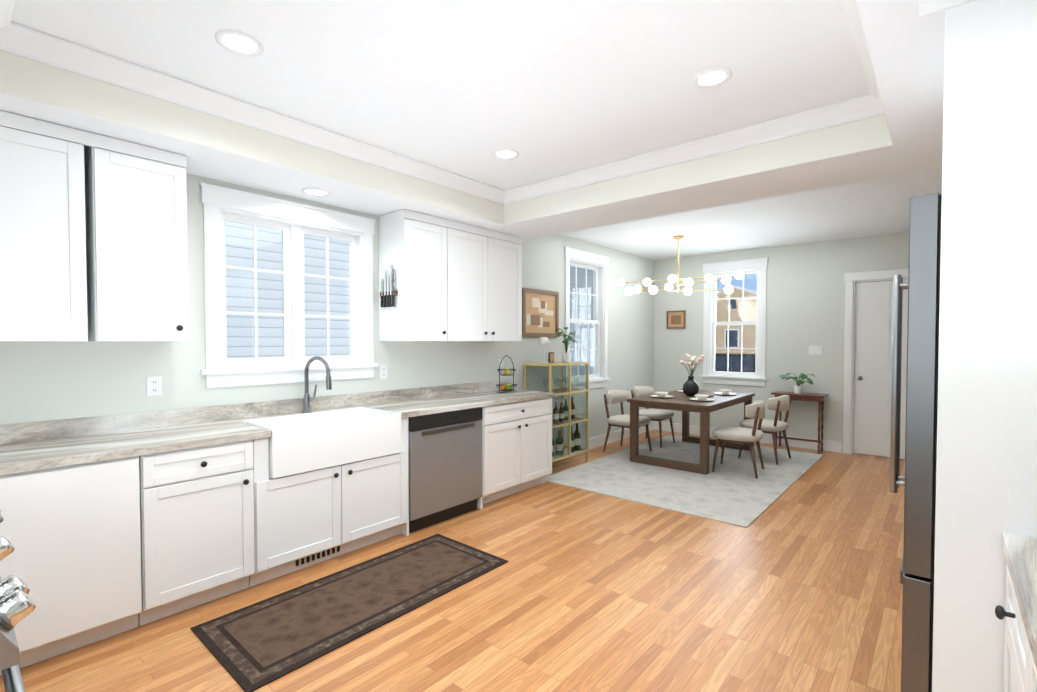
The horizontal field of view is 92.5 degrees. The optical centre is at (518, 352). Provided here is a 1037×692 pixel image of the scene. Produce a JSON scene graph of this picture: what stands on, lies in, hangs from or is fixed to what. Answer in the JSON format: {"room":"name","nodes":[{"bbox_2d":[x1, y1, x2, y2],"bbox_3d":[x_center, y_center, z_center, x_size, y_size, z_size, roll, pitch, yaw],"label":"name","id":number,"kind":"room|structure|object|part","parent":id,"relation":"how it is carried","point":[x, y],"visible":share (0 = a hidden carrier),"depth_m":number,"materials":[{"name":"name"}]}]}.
{"room":"kitchen","nodes":[
{"label":"kitchen","id":0,"kind":"room"},
{"bbox_2d":[0,173,655,446],"bbox_3d":[-1.287,-0.080,4.169,0.160,2.870,10.900,1,2,41],"label":"wall","id":1,"kind":"structure","parent":0,"point":[40,381],"depth_m":3.86,"materials":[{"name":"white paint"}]},
{"bbox_2d":[0,0,23,51],"bbox_3d":[-1.122,-1.295,1.153,2.610,0.095,0.090,1,2,41],"label":"crown molding","id":2,"kind":"structure","parent":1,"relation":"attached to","point":[10,32],"depth_m":2.06,"materials":[{"name":"white"}]},
{"bbox_2d":[146,376,161,395],"bbox_3d":[-2.193,0.203,2.989,0.007,0.115,0.075,1,2,41],"label":"electrical outlet plate","id":3,"kind":"object","parent":1,"relation":"attached to","point":[154,386],"depth_m":2.99,"materials":[{"name":"white plastic"}]},
{"bbox_2d":[0,26,507,204],"bbox_3d":[-1.139,-1.343,3.222,0.090,0.095,3.210,1,2,41],"label":"crown molding","id":4,"kind":"structure","parent":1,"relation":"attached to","point":[34,45],"depth_m":2.67,"materials":[{"name":"white wood"}]},
{"bbox_2d":[0,380,509,443],"bbox_3d":[-1.748,0.391,3.501,0.019,0.100,5.050,1,2,41],"label":"backsplash","id":5,"kind":"structure","parent":1,"relation":"attached to","point":[85,426],"depth_m":3.18,"materials":[{"name":"grey stone"}]},
{"bbox_2d":[0,111,521,341],"bbox_3d":[-1.683,-0.597,3.271,0.385,1.046,4.920,1,2,41],"label":"upper cabinet","id":6,"kind":"object","parent":1,"relation":"attached to","point":[93,237],"depth_m":2.62,"materials":[{"name":"white wood"}]},
{"bbox_3d":[-1.068,-0.539,4.053,0.230,0.335,0.026,1,2,41],"label":"knife rail","id":7,"kind":"part","parent":6,"relation":"part of","materials":[{"name":"black metal"}]},
{"bbox_2d":[199,182,378,387],"bbox_3d":[-1.661,-0.436,3.691,0.205,1.305,1.290,1,2,41],"label":"window","id":8,"kind":"structure","parent":1,"relation":"in","point":[294,222],"depth_m":3.64,"materials":[{"name":"white wood"}]},
{"bbox_2d":[379,365,386,378],"bbox_3d":[-1.145,0.165,4.211,0.007,0.115,0.075,1,2,41],"label":"electrical outlet plate","id":9,"kind":"object","parent":1,"relation":"attached to","point":[382,368],"depth_m":4.20,"materials":[{"name":"white plastic"}]},
{"bbox_2d":[498,359,502,369],"bbox_3d":[-0.188,0.129,5.326,0.007,0.115,0.075,1,2,41],"label":"electrical outlet plate","id":10,"kind":"object","parent":1,"relation":"attached to","point":[499,360],"depth_m":5.32,"materials":[{"name":"white plastic"}]},
{"bbox_2d":[522,288,558,336],"bbox_3d":[0.263,-0.458,5.822,0.026,0.550,0.680,1,2,41],"label":"picture","id":11,"kind":"object","parent":1,"relation":"attached to","point":[540,313],"visible":0.96,"depth_m":5.80,"materials":[{"name":"brown wood"}]},
{"bbox_2d":[564,247,609,391],"bbox_3d":[0.868,-0.420,6.641,0.205,1.815,1.080,1,2,41],"label":"dining room window","id":12,"kind":"structure","parent":1,"relation":"in","point":[597,264],"depth_m":6.81,"materials":[{"name":"white wood"}]},
{"bbox_2d":[552,421,654,458],"bbox_3d":[1.060,1.224,6.798,0.022,0.140,3.580,1,2,41],"label":"baseboard","id":13,"kind":"structure","parent":1,"relation":"attached to","point":[597,441],"depth_m":7.06,"materials":[{"name":"white"}]},
{"bbox_2d":[504,96,867,203],"bbox_3d":[0.909,-1.350,3.520,2.610,0.095,0.090,1,2,41],"label":"crown molding","id":14,"kind":"structure","parent":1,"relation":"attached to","point":[849,110],"depth_m":3.25,"materials":[{"name":"white wood"}]},
{"bbox_2d":[842,0,883,117],"bbox_3d":[0.918,-1.302,1.458,0.090,0.095,3.210,1,2,41],"label":"crown molding","id":15,"kind":"structure","parent":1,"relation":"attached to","point":[872,103],"depth_m":2.30,"materials":[{"name":"white"}]},
{"bbox_2d":[0,430,904,691],"bbox_3d":[0.443,1.440,2.720,4.720,0.100,10.900,1,2,41],"label":"floor","id":16,"kind":"structure","parent":0,"point":[797,586],"depth_m":2.67,"materials":[{"name":"brown wood"}]},
{"bbox_2d":[0,509,35,691],"bbox_3d":[-1.530,0.934,1.021,1.000,0.992,0.711,1,2,41],"label":"range","id":17,"kind":"object","parent":16,"relation":"on","point":[17,604],"visible":1,"depth_m":0.98,"materials":[{"name":"silver metal"}]},
{"bbox_2d":[0,452,163,675],"bbox_3d":[-2.272,0.951,2.442,0.615,0.890,0.690,1,2,41],"label":"base cabinet","id":18,"kind":"object","parent":16,"relation":"on","point":[111,525],"depth_m":2.29,"materials":[{"name":"white wood"}]},
{"bbox_2d":[0,420,270,471],"bbox_3d":[-2.080,0.481,2.649,0.627,0.040,1.212,1,2,41],"label":"countertop","id":19,"kind":"structure","parent":18,"relation":"on","point":[69,449],"depth_m":2.56,"materials":[{"name":"grey stone"}]},
{"bbox_2d":[238,407,400,478],"bbox_3d":[-1.337,0.584,3.416,0.505,0.289,0.910,1,2,41],"label":"farmhouse sink","id":20,"kind":"object","parent":19,"relation":"in","point":[304,442],"visible":0.92,"depth_m":3.27,"materials":[{"name":"white ceramic"}]},
{"bbox_2d":[302,356,331,412],"bbox_3d":[-1.456,0.232,3.574,0.262,0.412,0.111,1,2,41],"label":"faucet","id":21,"kind":"object","parent":20,"relation":"on","point":[307,399],"visible":1,"depth_m":3.60,"materials":[{"name":"silver metal"}]},
{"bbox_2d":[160,436,271,616],"bbox_3d":[-1.897,0.941,2.879,0.615,0.890,0.597,1,2,41],"label":"base cabinet","id":22,"kind":"object","parent":16,"relation":"on","point":[218,497],"depth_m":2.71,"materials":[{"name":"white wood"}]},
{"bbox_2d":[272,464,355,578],"bbox_3d":[-1.550,1.076,3.287,0.615,0.600,0.598,1,2,41],"label":"base cabinet","id":23,"kind":"object","parent":16,"relation":"on","point":[312,510],"depth_m":3.12,"materials":[{"name":"white wood"}]},
{"bbox_2d":[190,534,507,691],"bbox_3d":[-0.860,1.380,2.881,0.710,0.009,1.610,1,2,41],"label":"kitchen rug","id":24,"kind":"object","parent":16,"relation":"on","point":[255,646],"visible":0.98,"depth_m":2.67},
{"bbox_2d":[347,452,408,548],"bbox_3d":[-1.243,1.068,3.645,0.615,0.600,0.598,1,2,41],"label":"base cabinet","id":25,"kind":"object","parent":16,"relation":"on","point":[380,485],"depth_m":3.50,"materials":[{"name":"white wood"}]},
{"bbox_2d":[408,407,482,532],"bbox_3d":[-0.778,0.913,4.164,0.610,0.886,0.750,1,2,41],"label":"dishwasher","id":26,"kind":"object","parent":16,"relation":"on","point":[445,468],"visible":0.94,"depth_m":3.93,"materials":[{"name":"silver metal"}]},
{"bbox_2d":[436,396,553,508],"bbox_3d":[-0.215,0.895,4.840,0.615,0.890,1.000,1,2,41],"label":"base cabinet","id":27,"kind":"object","parent":16,"relation":"on","point":[517,434],"depth_m":4.60,"materials":[{"name":"white wood"}]},
{"bbox_2d":[356,388,553,419],"bbox_3d":[-0.481,0.438,4.512,0.627,0.040,1.867,1,2,41],"label":"countertop","id":28,"kind":"structure","parent":27,"relation":"on","point":[430,404],"depth_m":4.25,"materials":[{"name":"grey stone"}]},
{"bbox_2d":[496,355,516,392],"bbox_3d":[-0.121,0.213,5.060,0.218,0.376,0.218,1,2,41],"label":"fruit basket","id":29,"kind":"object","parent":28,"relation":"on","point":[502,387],"visible":1,"depth_m":5.03,"materials":[{"name":"black metal"}]},
{"bbox_2d":[524,361,588,474],"bbox_3d":[0.450,0.718,5.780,0.375,1.199,0.760,1,2,41],"label":"bar cabinet","id":30,"kind":"object","parent":16,"relation":"on","point":[567,415],"visible":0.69,"depth_m":5.71,"materials":[{"name":"gold metal"}]},
{"bbox_2d":[539,337,553,362],"bbox_3d":[0.342,-0.031,5.686,0.120,0.300,0.278,1,2,41],"label":"table lamp","id":31,"kind":"object","parent":30,"relation":"on","point":[543,341],"visible":1,"depth_m":5.62,"materials":[{"name":"white"}]},
{"bbox_2d":[556,327,580,361],"bbox_3d":[0.592,-0.092,5.841,0.250,0.413,0.272,1,2,41],"label":"potted plant","id":32,"kind":"object","parent":30,"relation":"on","point":[566,356],"visible":1,"depth_m":5.84,"materials":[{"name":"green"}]},
{"bbox_2d":[545,435,823,527],"bbox_3d":[2.048,1.313,5.748,2.050,0.009,3.230,1,2,41],"label":"dining rug","id":33,"kind":"object","parent":16,"relation":"on","point":[732,489],"visible":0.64,"depth_m":5.17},
{"bbox_2d":[603,390,651,451],"bbox_3d":[1.419,0.894,6.442,0.520,0.793,0.536,1,2,41],"label":"chair","id":34,"kind":"object","parent":33,"relation":"on","point":[622,420],"visible":0.83,"depth_m":6.41,"materials":[{"name":"beige fabric"}]},
{"bbox_2d":[631,386,674,446],"bbox_3d":[1.901,0.881,7.004,0.520,0.793,0.536,1,2,41],"label":"chair","id":35,"kind":"object","parent":33,"relation":"on","point":[659,415],"visible":0.75,"depth_m":6.94,"materials":[{"name":"beige fabric"}]},
{"bbox_2d":[627,389,754,474],"bbox_3d":[2.211,0.921,6.252,0.970,0.748,1.700,1,2,41],"label":"dining table","id":36,"kind":"object","parent":33,"relation":"on","point":[683,403],"visible":0.85,"depth_m":5.79,"materials":[{"name":"brown wood"}]},
{"bbox_2d":[650,392,673,397],"bbox_3d":[1.758,0.519,6.090,0.278,0.062,0.278,1,2,32],"label":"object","id":37,"kind":"object","parent":36,"relation":"on","point":[659,394],"depth_m":6.05,"materials":[{"name":"beige ceramic"}]},
{"bbox_2d":[680,354,704,395],"bbox_3d":[2.184,0.281,6.240,0.281,0.531,0.271,1,2,41],"label":"vase","id":38,"kind":"object","parent":36,"relation":"on","point":[690,386],"visible":1,"depth_m":6.21,"materials":[{"name":"black"}]},
{"bbox_2d":[689,394,713,400],"bbox_3d":[2.130,0.526,5.772,0.278,0.062,0.278,1,2,32],"label":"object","id":39,"kind":"object","parent":36,"relation":"on","point":[701,397],"depth_m":5.76,"materials":[{"name":"beige ceramic"}]},
{"bbox_2d":[714,389,735,394],"bbox_3d":[2.664,0.512,6.394,0.278,0.062,0.278,1,2,32],"label":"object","id":40,"kind":"object","parent":36,"relation":"on","point":[722,391],"depth_m":6.35,"materials":[{"name":"beige ceramic"}]},
{"bbox_2d":[712,400,764,478],"bbox_3d":[2.440,0.916,5.500,0.527,0.793,0.548,1,2,41],"label":"chair","id":41,"kind":"object","parent":33,"relation":"on","point":[756,411],"visible":0.98,"depth_m":5.32,"materials":[{"name":"beige fabric"}]},
{"bbox_2d":[738,395,791,464],"bbox_3d":[3.009,0.903,6.071,0.523,0.793,0.542,1,2,41],"label":"chair","id":42,"kind":"object","parent":33,"relation":"on","point":[777,405],"visible":0.92,"depth_m":5.84,"materials":[{"name":"beige fabric"}]},
{"bbox_2d":[771,391,828,453],"bbox_3d":[3.736,0.921,6.610,0.620,0.754,0.310,1,2,41],"label":"console table","id":43,"kind":"object","parent":16,"relation":"on","point":[816,397],"visible":0.77,"depth_m":6.51,"materials":[{"name":"brown wood"}]},
{"bbox_2d":[776,373,813,393],"bbox_3d":[3.663,0.408,6.546,0.269,0.270,0.436,-1,2,-43],"label":"potted plant","id":44,"kind":"object","parent":43,"relation":"on","point":[798,388],"visible":0.98,"depth_m":6.55,"materials":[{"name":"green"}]},
{"bbox_2d":[890,193,941,691],"bbox_3d":[1.784,0.465,1.623,0.907,1.900,0.885,1,2,41],"label":"refrigerator","id":45,"kind":"object","parent":16,"relation":"on","point":[922,285],"visible":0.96,"depth_m":1.52,"materials":[{"name":"silver metal"}]},
{"bbox_2d":[994,540,1036,691],"bbox_3d":[1.245,0.990,0.767,0.646,0.890,1.034,1,2,41],"label":"base cabinet","id":46,"kind":"object","parent":16,"relation":"on","point":[1014,670],"depth_m":1.27,"materials":[{"name":"white wood"}]},
{"bbox_2d":[1002,532,1036,667],"bbox_3d":[1.088,0.530,0.580,0.656,0.040,1.500,1,2,41],"label":"countertop","id":47,"kind":"structure","parent":46,"relation":"on","point":[1020,551],"depth_m":1.12,"materials":[{"name":"grey stone"}]},
{"bbox_2d":[0,0,975,259],"bbox_3d":[0.443,-1.304,2.656,4.720,0.390,10.900,1,2,41],"label":"ceiling","id":48,"kind":"structure","parent":0,"point":[544,88],"depth_m":2.60,"materials":[{"name":"white paint"}]},
{"bbox_2d":[215,29,263,55],"bbox_3d":[-1.231,-1.365,2.193,0.189,0.008,0.189,1,2,32],"label":"recessed light","id":49,"kind":"object","parent":48,"relation":"in","point":[238,42],"depth_m":2.18,"materials":[{"name":"white plastic"}]},
{"bbox_2d":[301,187,329,195],"bbox_3d":[-1.421,-1.125,3.482,0.189,0.008,0.189,1,2,32],"label":"recessed light","id":50,"kind":"object","parent":48,"relation":"in","point":[311,191],"depth_m":3.47,"materials":[{"name":"white plastic"}]},
{"bbox_2d":[492,149,518,159],"bbox_3d":[-0.089,-1.395,3.492,0.189,0.008,0.189,1,2,32],"label":"recessed light","id":51,"kind":"object","parent":48,"relation":"in","point":[505,154],"depth_m":3.49,"materials":[{"name":"white plastic"}]},
{"bbox_2d":[617,235,743,295],"bbox_3d":[2.020,-1.095,6.263,1.550,0.735,0.631,1,2,32],"label":"chandelier","id":52,"kind":"object","parent":48,"relation":"hanging from","point":[689,283],"visible":1,"depth_m":6.21,"materials":[{"name":"white glass"}]},
{"bbox_2d":[692,67,732,87],"bbox_3d":[0.967,-1.371,2.481,0.189,0.008,0.189,1,2,32],"label":"recessed light","id":53,"kind":"object","parent":48,"relation":"in","point":[716,76],"depth_m":2.48,"materials":[{"name":"white plastic"}]},
{"bbox_2d":[656,232,908,441],"bbox_3d":[3.943,-0.140,6.757,4.350,2.870,0.160,1,2,41],"label":"wall","id":54,"kind":"structure","parent":0,"point":[805,310],"depth_m":6.80,"materials":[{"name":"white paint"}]},
{"bbox_2d":[667,310,685,328],"bbox_3d":[2.496,-0.521,7.864,0.300,0.280,0.026,1,2,41],"label":"picture","id":55,"kind":"object","parent":54,"relation":"attached to","point":[676,319],"visible":1,"depth_m":7.86,"materials":[{"name":"brown wood"}]},
{"bbox_2d":[700,257,767,385],"bbox_3d":[3.207,-0.437,7.351,0.940,1.815,0.205,1,2,41],"label":"dining room window","id":56,"kind":"structure","parent":54,"relation":"in","point":[758,266],"depth_m":7.31,"materials":[{"name":"white wood"}]},
{"bbox_2d":[655,421,842,452],"bbox_3d":[3.227,1.213,7.283,2.580,0.140,0.022,1,2,41],"label":"baseboard","id":57,"kind":"structure","parent":54,"relation":"attached to","point":[828,445],"depth_m":6.88,"materials":[{"name":"white"}]},
{"bbox_2d":[809,346,822,354],"bbox_3d":[3.968,-0.032,6.627,0.160,0.120,0.008,1,2,41],"label":"electrical outlet plate","id":58,"kind":"object","parent":54,"relation":"attached to","point":[813,350],"depth_m":6.62,"materials":[{"name":"white plastic"}]},
{"bbox_2d":[843,268,908,458],"bbox_3d":[4.638,0.147,6.129,1.044,2.325,0.218,1,2,41],"label":"door","id":59,"kind":"structure","parent":54,"relation":"attached to","point":[868,359],"depth_m":6.26,"materials":[{"name":"white wood"}]},
{"label":"outside","id":60,"kind":"structure","parent":0,"visible":0},
{"bbox_3d":[12.924,1.420,24.957,94.400,0.100,120.580,1,2,41],"label":"ground","id":61,"kind":"structure","parent":60,"visible":0},
{"bbox_2d":[225,221,348,357],"bbox_3d":[-5.669,-2.229,7.759,6.450,8.000,12.000,1,2,41],"label":"siding","id":62,"kind":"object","parent":61,"relation":"on","point":[268,306],"depth_m":6.05,"materials":[{"name":"white"}]},
{"bbox_2d":[570,266,592,375],"bbox_3d":[0.131,-2.675,22.540,11.000,8.200,12.800,1,2,41],"label":"house","id":63,"kind":"structure","parent":61,"relation":"on","point":[581,301],"depth_m":17.31,"materials":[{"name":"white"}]},
{"bbox_2d":[715,285,756,353],"bbox_3d":[22.779,-2.630,48.416,11.000,6.900,12.800,1,2,41],"label":"house","id":64,"kind":"structure","parent":61,"relation":"on","point":[723,331],"depth_m":43.66,"materials":[{"name":"beige"}]},
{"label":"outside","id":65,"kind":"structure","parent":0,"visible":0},
{"bbox_2d":[715,353,754,371],"bbox_3d":[7.168,0.704,17.075,4.600,1.300,2.010,1,2,41],"label":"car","id":66,"kind":"object","parent":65,"point":[736,357],"depth_m":15.98,"materials":[{"name":"black"}]}
]}

